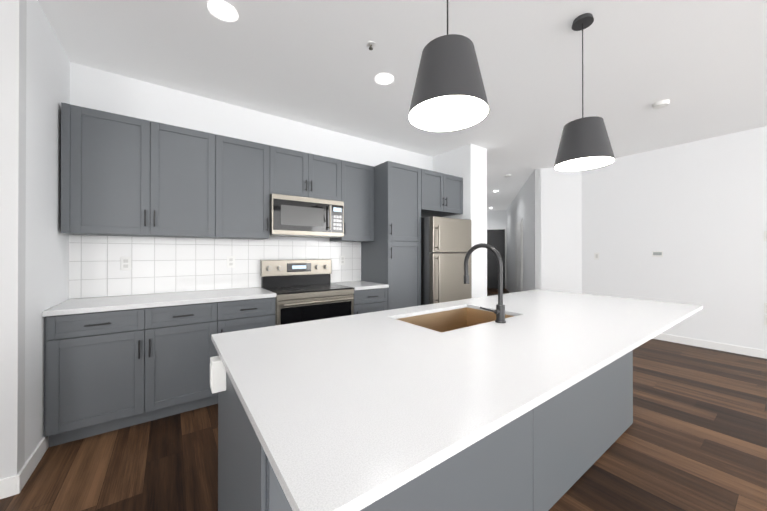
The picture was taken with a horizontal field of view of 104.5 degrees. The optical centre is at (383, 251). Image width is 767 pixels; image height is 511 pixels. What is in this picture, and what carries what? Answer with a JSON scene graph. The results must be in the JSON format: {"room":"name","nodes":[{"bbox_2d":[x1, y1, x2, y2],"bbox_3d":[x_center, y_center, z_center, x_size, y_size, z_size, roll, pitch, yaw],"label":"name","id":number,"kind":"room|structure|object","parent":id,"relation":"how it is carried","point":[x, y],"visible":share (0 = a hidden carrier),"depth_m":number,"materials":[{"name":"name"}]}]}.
{"room":"kitchen","nodes":[
{"label":"kitchen","id":0,"kind":"room"},
{"bbox_2d":[0,0,26,478],"bbox_3d":[-3.605,-0.132,0.492,3.950,2.850,0.100,0,0,-36],"label":"wall","id":1,"kind":"structure","parent":0,"point":[13,15],"depth_m":1.59,"materials":[{"name":"paint"}]},
{"bbox_2d":[0,286,766,498],"bbox_3d":[1.543,1.250,2.360,14.499,0.100,10.239,0,0,-36],"label":"baseboard","id":2,"kind":"structure","parent":1,"relation":"attached to","point":[12,485],"depth_m":1.93,"materials":[{"name":"white wood"}]},
{"bbox_2d":[25,0,69,462],"bbox_3d":[-2.333,-0.126,2.020,0.100,2.850,0.900,0,0,-36],"label":"wall","id":3,"kind":"structure","parent":0,"point":[47,240],"depth_m":1.89,"materials":[{"name":"paint"}]},
{"bbox_2d":[69,62,432,298],"bbox_3d":[-0.947,-0.120,3.631,4.230,2.850,0.100,0,0,-36],"label":"wall","id":4,"kind":"structure","parent":0,"point":[96,89],"depth_m":3.04,"materials":[{"name":"paint"}]},
{"bbox_2d":[61,102,224,238],"bbox_3d":[-2.015,-0.614,2.594,1.043,0.950,0.318,0,0,-36],"label":"upper cabinet","id":5,"kind":"object","parent":4,"relation":"attached to","point":[122,175],"depth_m":2.42,"materials":[{"name":"grey wood"}]},
{"bbox_2d":[69,235,360,298],"bbox_3d":[-1.430,0.124,3.216,2.763,0.517,0.009,0,0,-36],"label":"tile backsplash","id":6,"kind":"structure","parent":4,"relation":"attached to","point":[163,265],"depth_m":2.84,"materials":[{"name":"white tile"}]},
{"bbox_2d":[120,257,130,270],"bbox_3d":[-2.263,0.101,2.608,0.075,0.120,0.008,0,0,-36],"label":"electrical outlet","id":7,"kind":"object","parent":6,"relation":"attached to","point":[125,263],"visible":1,"depth_m":2.60,"materials":[{"name":"white plastic"}]},
{"bbox_2d":[227,256,234,267],"bbox_3d":[-1.588,0.103,3.092,0.075,0.120,0.008,0,0,-36],"label":"electrical outlet","id":8,"kind":"object","parent":6,"relation":"attached to","point":[230,261],"visible":1,"depth_m":3.09,"materials":[{"name":"white plastic"}]},
{"bbox_2d":[340,256,344,264],"bbox_3d":[-0.532,0.106,3.850,0.075,0.120,0.008,0,0,-36],"label":"electrical outlet","id":9,"kind":"object","parent":6,"relation":"attached to","point":[342,260],"visible":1,"depth_m":3.85,"materials":[{"name":"white plastic"}]},
{"bbox_2d":[221,136,276,239],"bbox_3d":[-1.444,-0.612,3.004,0.602,0.950,0.318,0,0,-36],"label":"upper cabinet","id":10,"kind":"object","parent":4,"relation":"attached to","point":[250,167],"depth_m":2.91,"materials":[{"name":"grey wood"}]},
{"bbox_2d":[277,147,344,201],"bbox_3d":[-0.918,-0.837,3.383,0.811,0.498,0.318,0,0,-36],"label":"upper cabinet","id":11,"kind":"object","parent":4,"relation":"attached to","point":[301,174],"depth_m":3.26,"materials":[{"name":"grey wood"}]},
{"bbox_2d":[270,193,343,237],"bbox_3d":[-0.881,-0.378,3.330,0.805,0.412,0.443,0,0,-36],"label":"microwave","id":12,"kind":"object","parent":11,"relation":"attached to","point":[294,216],"visible":0.92,"depth_m":3.16,"materials":[{"name":"silver metal"}]},
{"bbox_2d":[330,161,373,241],"bbox_3d":[-0.424,-0.610,3.736,0.524,0.950,0.318,0,0,-36],"label":"upper cabinet","id":13,"kind":"object","parent":4,"relation":"attached to","point":[359,178],"depth_m":3.64,"materials":[{"name":"grey wood"}]},
{"bbox_2d":[421,168,462,216],"bbox_3d":[0.646,-0.817,4.326,0.825,0.530,0.608,0,0,-36],"label":"upper cabinet","id":14,"kind":"object","parent":4,"relation":"attached to","point":[441,193],"depth_m":4.07,"materials":[{"name":"grey wood"}]},
{"bbox_2d":[0,288,766,510],"bbox_3d":[1.191,1.331,4.052,16.100,0.050,13.600,0,0,-36],"label":"floor","id":15,"kind":"structure","parent":0,"point":[693,437],"depth_m":1.88,"materials":[{"name":"brown wood"}]},
{"bbox_2d":[44,303,225,446],"bbox_3d":[-1.943,0.859,2.462,1.044,0.884,0.608,0,0,-36],"label":"base cabinet","id":16,"kind":"object","parent":15,"relation":"on","point":[112,363],"depth_m":2.15,"materials":[{"name":"grey wood"}]},
{"bbox_2d":[42,287,275,318],"bbox_3d":[-1.768,0.399,2.576,1.462,0.035,0.630,0,0,-36],"label":"countertop","id":17,"kind":"structure","parent":16,"relation":"on","point":[175,299],"depth_m":2.37,"materials":[{"name":"white stone"}]},
{"bbox_2d":[226,299,275,331],"bbox_3d":[-1.398,0.860,2.853,0.537,0.884,0.608,0,0,-36],"label":"base cabinet","id":18,"kind":"object","parent":15,"relation":"on","point":[243,314],"depth_m":2.64,"materials":[{"name":"grey wood"}]},
{"bbox_2d":[260,259,353,325],"bbox_3d":[-0.818,0.696,3.221,0.827,1.215,0.682,0,0,-36],"label":"range","id":19,"kind":"object","parent":15,"relation":"on","point":[305,290],"visible":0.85,"depth_m":3.17,"materials":[{"name":"silver metal"}]},
{"bbox_2d":[332,281,388,314],"bbox_3d":[-0.303,0.845,3.615,0.462,0.920,0.646,0,0,-36],"label":"base cabinet","id":20,"kind":"object","parent":15,"relation":"on","point":[369,297],"visible":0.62,"depth_m":3.40,"materials":[{"name":"grey wood"}]},
{"bbox_2d":[361,161,420,309],"bbox_3d":[0.093,0.111,3.926,0.535,2.390,0.608,0,0,-36],"label":"tall cabinet","id":21,"kind":"object","parent":15,"relation":"on","point":[407,198],"depth_m":3.68,"materials":[{"name":"grey wood"}]},
{"bbox_2d":[210,341,632,510],"bbox_3d":[0.552,0.850,1.775,2.720,0.897,0.797,0,0,-36],"label":"kitchen island","id":22,"kind":"object","parent":15,"relation":"on","point":[527,465],"depth_m":1.27,"materials":[{"name":"grey wood"}]},
{"bbox_2d":[211,289,701,510],"bbox_3d":[0.741,0.389,1.732,2.920,0.022,1.170,0,0,-36],"label":"island countertop","id":23,"kind":"structure","parent":22,"relation":"on","point":[348,412],"depth_m":0.89,"materials":[{"name":"white stone"}]},
{"bbox_2d":[402,305,513,328],"bbox_3d":[0.440,0.502,1.774,0.743,0.227,0.454,0,0,-36],"label":"sink","id":24,"kind":"object","parent":23,"relation":"in","point":[465,314],"depth_m":2.03,"materials":[{"name":"brown metal"}]},
{"bbox_2d":[464,243,505,322],"bbox_3d":[0.545,0.163,1.669,0.107,0.427,0.270,0,0,-36],"label":"faucet","id":25,"kind":"object","parent":23,"relation":"on","point":[499,311],"visible":1,"depth_m":1.59,"materials":[{"name":"grey metal"}]},
{"bbox_2d":[421,216,471,304],"bbox_3d":[0.716,0.425,4.202,0.750,1.765,0.847,0,0,-36],"label":"fridge","id":26,"kind":"object","parent":15,"relation":"on","point":[446,244],"visible":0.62,"depth_m":3.84,"materials":[{"name":"silver metal"}]},
{"bbox_2d":[38,0,766,210],"bbox_3d":[1.191,-1.568,4.062,16.100,0.050,13.600,0,0,-36],"label":"ceiling","id":27,"kind":"structure","parent":0,"point":[701,65],"depth_m":2.42,"materials":[{"name":"paint"}]},
{"bbox_2d":[208,0,237,21],"bbox_3d":[-1.033,-1.547,1.912,0.172,0.003,0.172,0,0,-36],"label":"recessed light","id":28,"kind":"object","parent":27,"relation":"in","point":[222,10],"visible":1,"depth_m":1.91,"materials":[{"name":"white"}]},
{"bbox_2d":[366,41,375,49],"bbox_3d":[-0.094,-1.533,2.217,0.070,0.034,0.070,0,0,-36],"label":"sprinkler","id":29,"kind":"object","parent":27,"relation":"attached to","point":[370,45],"visible":1,"depth_m":2.21,"materials":[{"name":"silver metal"}]},
{"bbox_2d":[375,74,393,84],"bbox_3d":[0.007,-1.544,2.659,0.172,0.003,0.172,0,0,-36],"label":"recessed light","id":30,"kind":"object","parent":27,"relation":"in","point":[383,79],"visible":1,"depth_m":2.66,"materials":[{"name":"white"}]},
{"bbox_2d":[408,0,489,131],"bbox_3d":[0.276,-1.068,1.278,0.340,0.970,0.340,0,0,-36],"label":"pendant light","id":31,"kind":"object","parent":27,"relation":"hanging from","point":[449,93],"visible":1,"depth_m":1.18,"materials":[{"name":"grey metal"}]},
{"bbox_2d":[554,13,614,171],"bbox_3d":[1.328,-1.066,1.979,0.340,0.970,0.340,0,0,-36],"label":"pendant light","id":32,"kind":"object","parent":27,"relation":"hanging from","point":[585,144],"visible":1,"depth_m":1.90,"materials":[{"name":"grey metal"}]},
{"bbox_2d":[652,100,669,108],"bbox_3d":[2.878,-1.527,3.083,0.136,0.040,0.136,0,0,-36],"label":"smoke detector","id":33,"kind":"object","parent":27,"relation":"attached to","point":[660,104],"visible":1,"depth_m":3.06,"materials":[{"name":"white plastic"}]},
{"bbox_2d":[433,144,486,297],"bbox_3d":[1.145,-0.116,4.670,0.380,2.850,0.850,0,0,-36],"label":"wall","id":34,"kind":"structure","parent":0,"point":[467,163],"depth_m":4.33,"materials":[{"name":"paint"}]},
{"bbox_2d":[487,210,506,285],"bbox_3d":[3.896,-0.093,10.972,1.400,2.850,0.100,0,0,17],"label":"wall","id":35,"kind":"structure","parent":0,"point":[497,219],"depth_m":10.83,"materials":[{"name":"paint"}]},
{"bbox_2d":[487,228,505,288],"bbox_3d":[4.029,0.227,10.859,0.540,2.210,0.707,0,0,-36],"label":"entry door","id":36,"kind":"structure","parent":35,"relation":"in","point":[496,238],"depth_m":10.81,"materials":[{"name":"black wood"}]},
{"bbox_2d":[507,169,540,292],"bbox_3d":[3.766,-0.103,8.392,0.100,2.850,6.100,0,0,17],"label":"wall","id":37,"kind":"structure","parent":0,"point":[521,206],"depth_m":6.31,"materials":[{"name":"paint"}]},
{"bbox_2d":[515,218,522,291],"bbox_3d":[3.413,0.269,7.506,0.037,2.100,1.300,0,0,17],"label":"closet door","id":38,"kind":"structure","parent":37,"relation":"in","point":[519,256],"depth_m":7.24,"materials":[{"name":"white wood"}]},
{"bbox_2d":[534,168,581,293],"bbox_3d":[3.176,-0.113,5.433,0.750,2.850,0.100,0,0,17],"label":"wall","id":39,"kind":"structure","parent":0,"point":[561,232],"depth_m":5.37,"materials":[{"name":"paint"}]},
{"bbox_2d":[581,126,766,349],"bbox_3d":[5.405,-0.123,2.730,0.100,2.850,6.330,0,0,-36],"label":"wall","id":40,"kind":"structure","parent":0,"point":[695,212],"depth_m":4.17,"materials":[{"name":"paint"}]},
{"bbox_2d":[594,253,598,259],"bbox_3d":[3.649,0.070,5.082,0.008,0.120,0.075,0,0,-36],"label":"light switch","id":41,"kind":"object","parent":40,"relation":"attached to","point":[596,256],"visible":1,"depth_m":5.08,"materials":[{"name":"white plastic"}]},
{"bbox_2d":[652,251,662,256],"bbox_3d":[4.103,0.028,4.448,0.010,0.090,0.120,0,0,-36],"label":"light switch","id":42,"kind":"object","parent":40,"relation":"attached to","point":[657,253],"visible":1,"depth_m":4.45,"materials":[{"name":"white plastic"}]}
]}

